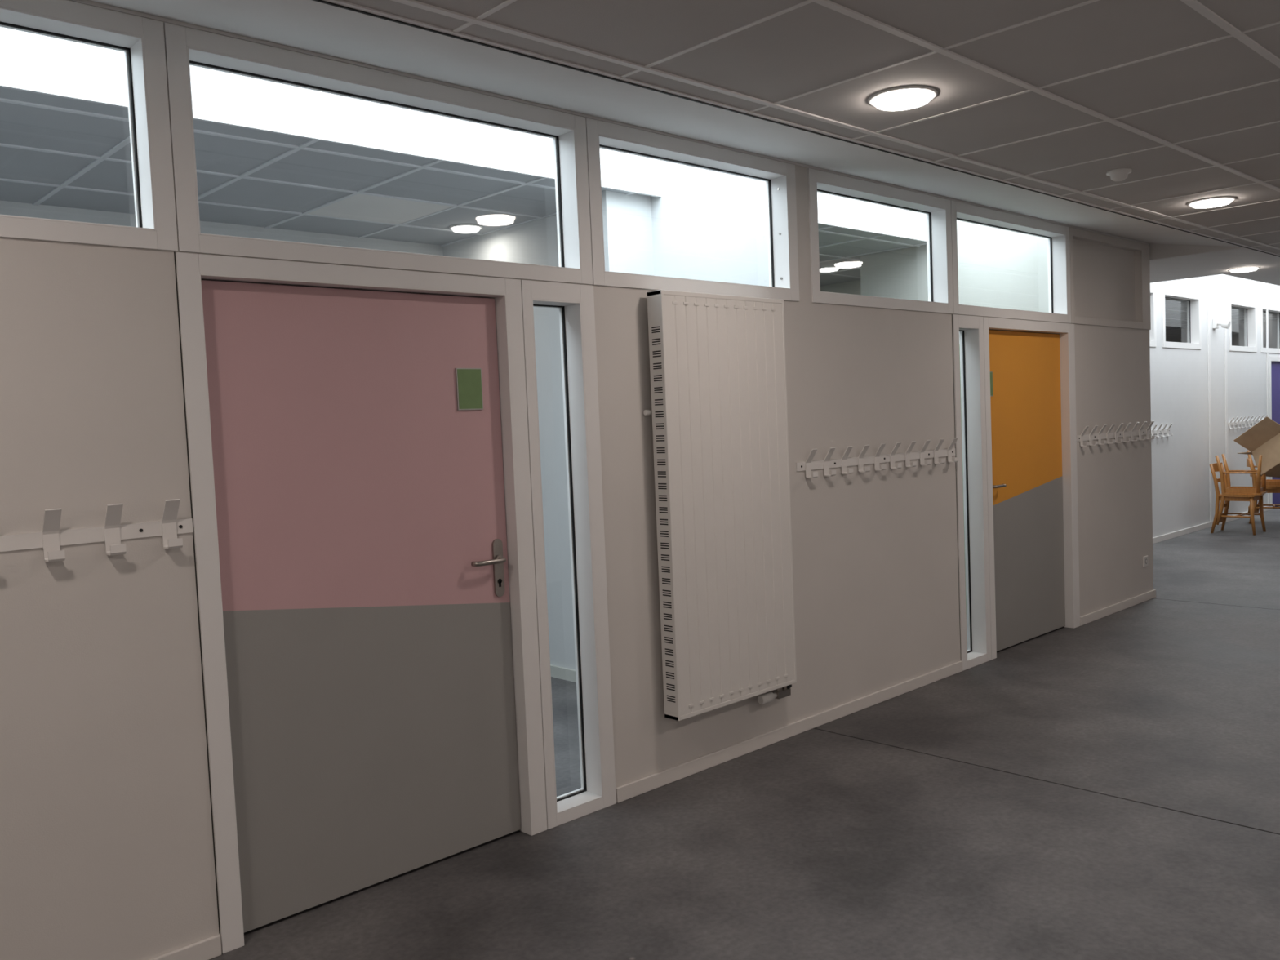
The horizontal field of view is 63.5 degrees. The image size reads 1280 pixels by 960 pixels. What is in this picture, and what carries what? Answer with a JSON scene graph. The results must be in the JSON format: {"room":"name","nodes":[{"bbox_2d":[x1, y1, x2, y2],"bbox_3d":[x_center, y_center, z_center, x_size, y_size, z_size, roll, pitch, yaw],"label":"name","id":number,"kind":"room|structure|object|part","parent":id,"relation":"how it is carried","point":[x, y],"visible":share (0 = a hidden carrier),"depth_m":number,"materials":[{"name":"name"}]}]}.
{"room":"school corridor","nodes":[
{"label":"school corridor","id":0,"kind":"room"},
{"bbox_2d":[0,200,443,255],"bbox_3d":[-2.841,-0.186,5.711,4.750,3.100,0.100,-5,4,-43],"label":"wall","id":1,"kind":"structure","parent":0,"point":[10,208],"depth_m":6.08,"materials":[{"name":"white paint"}]},
{"bbox_2d":[0,87,926,285],"bbox_3d":[-1.242,-1.609,6.921,8.820,0.030,3.515,-5,4,-43],"label":"ceiling","id":2,"kind":"structure","parent":0,"point":[20,125],"depth_m":5.09,"materials":[{"name":"tile"}]},
{"bbox_2d":[0,26,926,278],"bbox_3d":[-1.394,-1.720,6.693,9.337,0.310,3.435,-5,4,-43],"label":"bars","id":3,"kind":"object","parent":2,"relation":"attached to","point":[29,62],"visible":0.49,"depth_m":4.63,"materials":[{"name":"paint"}]},
{"bbox_2d":[448,223,482,233],"bbox_3d":[-1.082,-1.560,6.436,0.208,0.028,0.208,-5,4,-43],"label":"recessed light","id":4,"kind":"object","parent":2,"relation":"in","point":[460,228],"visible":1,"depth_m":6.38,"materials":[{"name":"white plastic"}]},
{"bbox_2d":[819,266,840,271],"bbox_3d":[1.623,-1.810,8.904,0.208,0.028,0.208,-5,4,-43],"label":"recessed light","id":5,"kind":"object","parent":2,"relation":"in","point":[827,268],"visible":0.83,"depth_m":8.84,"materials":[{"name":"white plastic"}]},
{"bbox_2d":[0,0,1153,959],"bbox_3d":[-0.573,-0.223,4.626,11.550,3.100,1.205,-5,4,-43],"label":"wall","id":6,"kind":"structure","parent":0,"point":[107,849],"depth_m":3.07,"materials":[{"name":"paint"}]},
{"bbox_2d":[0,21,142,227],"bbox_3d":[-2.000,-0.946,2.555,1.428,0.538,0.009,-5,4,-43],"label":"gasket","id":7,"kind":"object","parent":6,"relation":"attached to","point":[127,49],"visible":0.58,"depth_m":3.03,"materials":[{"name":"black rubber"}]},
{"bbox_2d":[0,498,193,562],"bbox_3d":[-1.857,0.174,2.544,1.498,0.142,0.054,-5,4,-43],"label":"hook rail","id":8,"kind":"object","parent":6,"relation":"attached to","point":[51,538],"visible":1,"depth_m":2.89,"materials":[{"name":"white metal"}]},
{"bbox_2d":[149,934,222,959],"bbox_3d":[-2.772,1.552,1.724,4.138,0.062,0.014,-5,4,-43],"label":"baseboard","id":9,"kind":"structure","parent":6,"relation":"attached to","point":[210,948],"depth_m":3.09,"materials":[{"name":"paint"}]},
{"bbox_2d":[200,280,520,934],"bbox_3d":[-0.894,0.378,3.553,1.104,2.046,0.106,-5,4,-43],"label":"leaf","id":10,"kind":"object","parent":6,"relation":"attached to","point":[370,668],"depth_m":3.50,"materials":[{"name":"grey laminate"}]},
{"bbox_2d":[454,368,483,410],"bbox_3d":[-0.627,-0.335,3.805,0.110,0.153,0.009,-5,4,-43],"label":"door sign","id":11,"kind":"object","parent":10,"relation":"attached to","point":[468,382],"visible":1,"depth_m":3.80,"materials":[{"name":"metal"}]},
{"bbox_3d":[-0.559,0.303,3.837,0.155,0.032,0.060,-5,4,-43],"label":"handle","id":12,"kind":"part","parent":10,"relation":"part of","materials":[{"name":"silver metal"}]},
{"bbox_3d":[-0.551,0.303,3.834,0.055,0.032,0.156,0,4,35],"label":"lever","id":13,"kind":"part","parent":10,"relation":"part of","materials":[{"name":"metal"}]},
{"bbox_2d":[492,538,504,596],"bbox_3d":[-0.533,0.331,3.902,0.042,0.220,0.012,-5,4,-43],"label":"plate","id":14,"kind":"object","parent":10,"relation":"attached to","point":[497,545],"depth_m":3.90,"materials":[{"name":"silver metal"}]},
{"bbox_2d":[175,252,546,953],"bbox_3d":[-0.903,0.343,3.566,1.256,2.114,0.130,-5,4,-43],"label":"trim","id":15,"kind":"structure","parent":6,"relation":"attached to","point":[191,268],"depth_m":3.31,"materials":[{"name":"white wood"}]},
{"bbox_2d":[189,60,564,266],"bbox_3d":[-0.852,-1.054,3.643,1.478,0.538,0.009,-5,4,-43],"label":"gasket","id":16,"kind":"object","parent":6,"relation":"attached to","point":[190,61],"visible":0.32,"depth_m":3.72,"materials":[{"name":"black rubber"}]},
{"bbox_2d":[0,0,799,829],"bbox_3d":[-0.868,0.009,3.594,4.515,2.775,0.130,-5,4,-43],"label":"window frame","id":17,"kind":"structure","parent":6,"relation":"attached to","point":[183,45],"depth_m":3.95,"materials":[{"name":"white wood"}]},
{"bbox_2d":[533,304,586,801],"bbox_3d":[-0.349,0.300,4.140,0.233,1.988,0.009,-5,4,-43],"label":"gasket","id":18,"kind":"object","parent":6,"relation":"attached to","point":[562,307],"visible":0.57,"depth_m":4.21,"materials":[{"name":"black rubber"}]},
{"bbox_2d":[173,251,960,933],"bbox_3d":[0.864,0.148,5.163,6.041,2.054,0.001,-5,4,-43],"label":"trim","id":19,"kind":"structure","parent":6,"relation":"attached to","point":[174,251],"depth_m":3.10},
{"bbox_2d":[69,0,1148,244],"bbox_3d":[-0.209,-1.453,4.119,11.550,0.021,0.004,-5,4,-43],"label":"trim","id":20,"kind":"structure","parent":6,"relation":"attached to","point":[85,2],"depth_m":3.79,"materials":[{"name":"white wood"}]},
{"bbox_2d":[599,144,774,287],"bbox_3d":[0.212,-1.155,4.651,1.198,0.538,0.009,-5,4,-43],"label":"gasket","id":21,"kind":"object","parent":6,"relation":"attached to","point":[600,145],"visible":0.32,"depth_m":4.91,"materials":[{"name":"black rubber"}]},
{"bbox_2d":[643,289,796,720],"bbox_3d":[0.372,0.122,4.612,0.836,1.868,0.124,-5,4,-43],"label":"radiator","id":22,"kind":"object","parent":6,"relation":"attached to","point":[719,411],"visible":1,"depth_m":4.51,"materials":[{"name":"metal"}]},
{"bbox_2d":[615,661,962,803],"bbox_3d":[0.911,1.204,5.215,2.783,0.062,0.014,-5,4,-43],"label":"baseboard","id":23,"kind":"structure","parent":6,"relation":"attached to","point":[649,783],"depth_m":4.95,"materials":[{"name":"paint"}]},
{"bbox_2d":[817,189,933,302],"bbox_3d":[1.266,-1.255,5.650,1.228,0.538,0.009,-5,4,-43],"label":"gasket","id":24,"kind":"object","parent":6,"relation":"attached to","point":[930,216],"visible":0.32,"depth_m":6.03,"materials":[{"name":"black rubber"}]},
{"bbox_2d":[795,437,958,478],"bbox_3d":[1.327,-0.128,5.563,1.505,0.142,0.054,-5,4,-43],"label":"hook rail","id":25,"kind":"object","parent":6,"relation":"attached to","point":[860,460],"visible":1,"depth_m":5.50,"materials":[{"name":"white metal"}]},
{"bbox_2d":[807,168,1071,671],"bbox_3d":[1.903,-0.253,6.221,2.920,2.775,0.130,-5,4,-43],"label":"window frame","id":26,"kind":"structure","parent":6,"relation":"attached to","point":[972,326],"depth_m":6.28,"materials":[{"name":"white wood"}]},
{"bbox_2d":[959,329,972,653],"bbox_3d":[1.939,0.084,6.308,0.233,1.988,0.009,-5,4,-43],"label":"gasket","id":27,"kind":"object","parent":6,"relation":"attached to","point":[963,339],"visible":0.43,"depth_m":6.38,"materials":[{"name":"black rubber"}]},
{"bbox_2d":[956,217,1053,313],"bbox_3d":[2.323,-1.355,6.652,1.448,0.538,0.009,-5,4,-43],"label":"gasket","id":28,"kind":"object","parent":6,"relation":"attached to","point":[957,218],"visible":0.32,"depth_m":7.12,"materials":[{"name":"black rubber"}]},
{"bbox_2d":[988,329,1065,652],"bbox_3d":[2.551,0.052,6.818,1.099,2.046,0.106,-5,4,-43],"label":"leaf","id":29,"kind":"object","parent":6,"relation":"attached to","point":[1025,402],"depth_m":6.84,"materials":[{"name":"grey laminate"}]},
{"bbox_2d":[990,371,993,395],"bbox_3d":[2.172,-0.599,6.457,0.110,0.153,0.009,-5,4,-43],"label":"door sign","id":30,"kind":"object","parent":29,"relation":"attached to","point":[991,372],"visible":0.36,"depth_m":6.48,"materials":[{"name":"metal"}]},
{"bbox_3d":[2.247,0.037,6.496,0.155,0.032,0.060,-5,4,-43],"label":"handle","id":31,"kind":"part","parent":29,"relation":"part of","materials":[{"name":"silver metal"}]},
{"bbox_2d":[982,316,1079,659],"bbox_3d":[2.551,0.017,6.840,1.269,2.114,0.130,-5,4,-43],"label":"trim","id":32,"kind":"structure","parent":6,"relation":"attached to","point":[1065,331],"depth_m":7.15,"materials":[{"name":"white wood"}]},
{"bbox_2d":[1069,226,1151,329],"bbox_3d":[3.474,-1.458,7.612,1.421,0.657,0.010,-5,4,-43],"label":"trim","id":33,"kind":"structure","parent":6,"relation":"attached to","point":[1145,323],"depth_m":7.71,"materials":[{"name":"paint"}]},
{"bbox_2d":[1076,421,1154,446],"bbox_3d":[3.548,-0.348,7.667,1.330,0.142,0.054,-5,4,-43],"label":"hook rail","id":34,"kind":"object","parent":6,"relation":"attached to","point":[1124,433],"visible":1,"depth_m":7.64,"materials":[{"name":"white metal"}]},
{"bbox_2d":[1080,589,1155,626],"bbox_3d":[3.602,0.950,7.765,1.384,0.062,0.014,-5,4,-43],"label":"baseboard","id":35,"kind":"structure","parent":6,"relation":"attached to","point":[1112,609],"depth_m":7.71,"materials":[{"name":"paint"}]},
{"bbox_2d":[1142,555,1148,567],"bbox_3d":[3.958,0.637,8.098,0.080,0.080,0.014,-5,4,-43],"label":"wall socket","id":36,"kind":"object","parent":6,"relation":"attached to","point":[1145,563],"visible":1,"depth_m":8.08,"materials":[{"name":"white plastic"}]},
{"bbox_2d":[442,160,768,670],"bbox_3d":[-0.287,-0.319,6.143,0.440,3.100,2.785,-5,4,-43],"label":"wall","id":37,"kind":"structure","parent":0,"point":[704,224],"depth_m":5.77,"materials":[{"name":"white paint"}]},
{"bbox_2d":[87,0,1242,247],"bbox_3d":[0.042,-1.407,3.895,11.600,0.170,0.676,-5,4,-43],"label":"sloped soffit","id":38,"kind":"structure","parent":0,"point":[310,25],"depth_m":3.65,"materials":[{"name":"white paint"}]},
{"bbox_2d":[208,506,1279,959],"bbox_3d":[3.539,0.980,8.749,23.400,0.100,11.500,-5,4,-43],"label":"floor","id":39,"kind":"structure","parent":0,"point":[1106,788],"depth_m":3.83,"materials":[{"name":"concrete"}]},
{"bbox_2d":[1209,462,1266,535],"bbox_3d":[6.903,0.208,11.972,0.400,0.807,0.497,-5,4,-43],"label":"wooden chair","id":40,"kind":"object","parent":39,"relation":"on","point":[1214,467],"visible":0.84,"depth_m":11.94,"materials":[{"name":"brown wood"}]},
{"bbox_2d":[1215,453,1266,524],"bbox_3d":[6.937,0.106,11.947,0.497,0.807,0.400,0,4,40],"label":"wooden chair","id":41,"kind":"object","parent":40,"relation":"on","point":[1258,490],"visible":0.98,"depth_m":11.90,"materials":[{"name":"brown wood"}]},
{"bbox_2d":[1246,457,1279,524],"bbox_3d":[7.779,0.127,12.773,0.497,0.807,0.400,0,4,32],"label":"wooden chair","id":42,"kind":"object","parent":39,"relation":"on","point":[1269,490],"visible":0.61,"depth_m":12.70,"materials":[{"name":"brown wood"}]},
{"bbox_2d":[1246,450,1279,513],"bbox_3d":[7.795,0.025,12.761,0.400,0.807,0.497,-5,4,-43],"label":"wooden chair","id":43,"kind":"object","parent":42,"relation":"on","point":[1269,482],"visible":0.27,"depth_m":12.74,"materials":[{"name":"brown wood"}]},
{"bbox_2d":[1233,417,1279,477],"bbox_3d":[7.593,-0.383,11.979,1.181,0.817,0.847,-3,3,-11],"label":"cardboard box","id":44,"kind":"object","parent":43,"relation":"on","point":[1263,438],"visible":0.85,"depth_m":11.87,"materials":[{"name":"brown cardboard"}]},
{"bbox_2d":[342,0,1279,254],"bbox_3d":[5.895,-1.703,5.996,23.400,0.026,4.318,-5,4,-43],"label":"ceiling","id":45,"kind":"structure","parent":0,"point":[812,46],"depth_m":3.39,"materials":[{"name":"white tile"}]},
{"bbox_2d":[312,0,1279,257],"bbox_3d":[5.820,-1.689,6.076,23.000,0.012,4.114,-5,4,-43],"label":"grid","id":46,"kind":"object","parent":45,"relation":"attached to","point":[1195,5],"visible":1,"depth_m":3.44,"materials":[{"name":"grey metal"}]},
{"bbox_2d":[867,85,937,111],"bbox_3d":[0.924,-1.337,3.642,0.238,0.028,0.238,-5,4,-43],"label":"recessed light","id":47,"kind":"object","parent":45,"relation":"in","point":[905,97],"visible":1,"depth_m":3.59,"materials":[{"name":"white plastic"}]},
{"bbox_2d":[1106,168,1131,181],"bbox_3d":[2.294,-1.456,4.954,0.109,0.048,0.109,-5,4,-43],"label":"smoke detector","id":48,"kind":"object","parent":45,"relation":"attached to","point":[1120,174],"visible":1,"depth_m":4.92,"materials":[{"name":"white plastic"}]},
{"bbox_2d":[1187,195,1235,208],"bbox_3d":[3.205,-1.553,5.803,0.238,0.028,0.238,-5,4,-43],"label":"recessed light","id":49,"kind":"object","parent":45,"relation":"in","point":[1214,202],"visible":1,"depth_m":5.75,"materials":[{"name":"white plastic"}]},
{"bbox_2d":[820,220,1048,344],"bbox_3d":[1.881,-0.584,9.301,1.330,3.100,4.385,-5,4,-43],"label":"wall","id":50,"kind":"structure","parent":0,"point":[997,268],"depth_m":7.59,"materials":[{"name":"white paint"}]},
{"bbox_2d":[1148,243,1279,285],"bbox_3d":[7.919,-2.409,12.219,11.430,0.590,1.926,-5,4,-43],"label":"ceiling","id":51,"kind":"structure","parent":0,"point":[1167,262],"depth_m":8.42,"materials":[{"name":"white paint"}]},
{"bbox_2d":[1227,266,1260,272],"bbox_3d":[5.199,-1.808,8.905,0.238,0.028,0.238,-5,4,-43],"label":"recessed light","id":52,"kind":"object","parent":51,"relation":"attached to","point":[1246,268],"visible":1,"depth_m":8.85,"materials":[{"name":"white plastic"}]},
{"bbox_2d":[1150,274,1279,537],"bbox_3d":[7.229,-1.111,12.931,11.630,3.300,0.120,-5,4,-43],"label":"wall","id":53,"kind":"structure","parent":0,"point":[1179,377],"depth_m":12.34,"materials":[{"name":"white paint"}]},
{"bbox_2d":[1149,286,1156,346],"bbox_3d":[5.135,-1.739,10.932,1.300,0.650,0.135,-5,4,-43],"label":"window frame","id":54,"kind":"structure","parent":53,"relation":"attached to","point":[1153,332],"depth_m":11.30,"materials":[{"name":"white wood"}]},
{"bbox_2d":[1151,422,1173,438],"bbox_3d":[5.442,-0.518,11.124,1.500,0.142,0.054,-5,4,-43],"label":"hook rail","id":55,"kind":"object","parent":53,"relation":"attached to","point":[1157,431],"visible":0.4,"depth_m":11.45,"materials":[{"name":"white metal"}]},
{"bbox_2d":[1164,297,1191,342],"bbox_3d":[6.163,-1.839,11.951,1.068,0.518,0.009,-5,4,-43],"label":"gasket","id":56,"kind":"object","parent":53,"relation":"attached to","point":[1165,297],"visible":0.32,"depth_m":12.31,"materials":[{"name":"black rubber"}]},
{"bbox_2d":[1161,288,1201,349],"bbox_3d":[6.185,-1.839,11.927,1.200,0.650,0.135,-5,4,-43],"label":"window frame","id":57,"kind":"structure","parent":53,"relation":"attached to","point":[1195,299],"depth_m":12.21,"materials":[{"name":"white wood"}]},
{"bbox_2d":[1152,506,1271,543],"bbox_3d":[5.975,0.633,11.674,7.470,0.065,0.014,-5,4,-43],"label":"baseboard","id":58,"kind":"structure","parent":53,"relation":"attached to","point":[1175,534],"depth_m":12.11,"materials":[{"name":"paint"}]},
{"bbox_2d":[1212,318,1231,328],"bbox_3d":[7.063,-1.897,12.554,0.100,0.137,0.183,-5,4,-43],"label":"security camera","id":59,"kind":"object","parent":53,"relation":"attached to","point":[1225,323],"visible":1,"depth_m":12.56,"materials":[{"name":"white plastic"}]},
{"bbox_2d":[1206,274,1270,521],"bbox_3d":[7.724,-1.135,13.310,2.350,3.135,0.012,-5,4,-43],"label":"trim","id":60,"kind":"structure","parent":53,"relation":"attached to","point":[1224,275],"depth_m":12.86,"materials":[{"name":"white wood"}]},
{"bbox_2d":[1231,306,1247,346],"bbox_3d":[7.730,-1.987,13.437,0.958,0.518,0.009,-5,4,-43],"label":"gasket","id":61,"kind":"object","parent":53,"relation":"attached to","point":[1231,306],"visible":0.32,"depth_m":13.76,"materials":[{"name":"black rubber"}]},
{"bbox_2d":[1228,298,1257,351],"bbox_3d":[7.753,-1.987,13.413,1.090,0.650,0.135,-5,4,-43],"label":"window frame","id":62,"kind":"structure","parent":53,"relation":"attached to","point":[1251,307],"depth_m":13.70,"materials":[{"name":"white wood"}]},
{"bbox_2d":[1227,414,1267,428],"bbox_3d":[7.954,-0.765,13.505,1.540,0.142,0.054,-5,4,-43],"label":"hook rail","id":63,"kind":"object","parent":53,"relation":"attached to","point":[1256,420],"visible":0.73,"depth_m":13.41,"materials":[{"name":"white metal"}]},
{"bbox_2d":[1260,303,1279,353],"bbox_3d":[8.741,-2.080,14.350,1.280,0.650,0.135,-5,4,-43],"label":"window frame","id":64,"kind":"structure","parent":53,"relation":"attached to","point":[1273,308],"depth_m":14.13,"materials":[{"name":"white wood"}]},
{"bbox_2d":[1263,311,1279,342],"bbox_3d":[8.719,-2.081,14.373,1.148,0.518,0.009,-5,4,-43],"label":"gasket","id":65,"kind":"object","parent":53,"relation":"attached to","point":[1264,311],"visible":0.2,"depth_m":14.76,"materials":[{"name":"black rubber"}]},
{"bbox_2d":[1269,355,1279,509],"bbox_3d":[9.013,-0.683,14.610,1.120,2.110,0.110,-5,4,-43],"label":"frame","id":66,"kind":"object","parent":53,"relation":"attached to","point":[1272,358],"visible":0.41,"depth_m":14.19,"materials":[{"name":"white wood"}]},
{"bbox_2d":[1271,361,1279,506],"bbox_3d":[9.011,-0.653,14.616,0.980,2.030,0.040,-5,4,-43],"label":"leaf","id":67,"kind":"object","parent":53,"relation":"attached to","point":[1275,366],"visible":0.22,"depth_m":14.48,"materials":[{"name":"purple laminate"}]},
{"bbox_2d":[1164,297,1276,329],"bbox_3d":[6.161,-2.349,14.102,11.400,0.068,3.075,-5,4,-43],"label":"ceiling","id":68,"kind":"structure","parent":0,"point":[1175,310],"depth_m":15.90,"materials":[{"name":"tile"}]},
{"bbox_2d":[1165,320,1277,348],"bbox_3d":[12.486,-1.501,15.964,0.200,3.300,9.300,-5,4,-43],"label":"wall","id":69,"kind":"structure","parent":0,"point":[1237,330],"depth_m":17.93,"materials":[{"name":"paint"}]},
{"bbox_3d":[0.396,-0.485,8.641,4.400,3.100,3.300,-5,4,-43],"label":"wall","id":70,"kind":"structure","parent":0,"visible":0},
{"bbox_2d":[550,664,576,682],"bbox_3d":[-0.647,1.192,6.572,0.020,0.070,1.700,-5,4,-43],"label":"baseboard","id":71,"kind":"structure","parent":70,"relation":"attached to","point":[565,673],"depth_m":6.37,"materials":[{"name":"beige paint"}]},
{"bbox_2d":[959,344,966,608],"bbox_3d":[2.209,0.001,7.976,0.094,2.030,0.870,-5,4,-43],"label":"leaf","id":72,"kind":"object","parent":70,"relation":"attached to","point":[959,344],"visible":0.03,"depth_m":7.76,"materials":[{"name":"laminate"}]}
]}

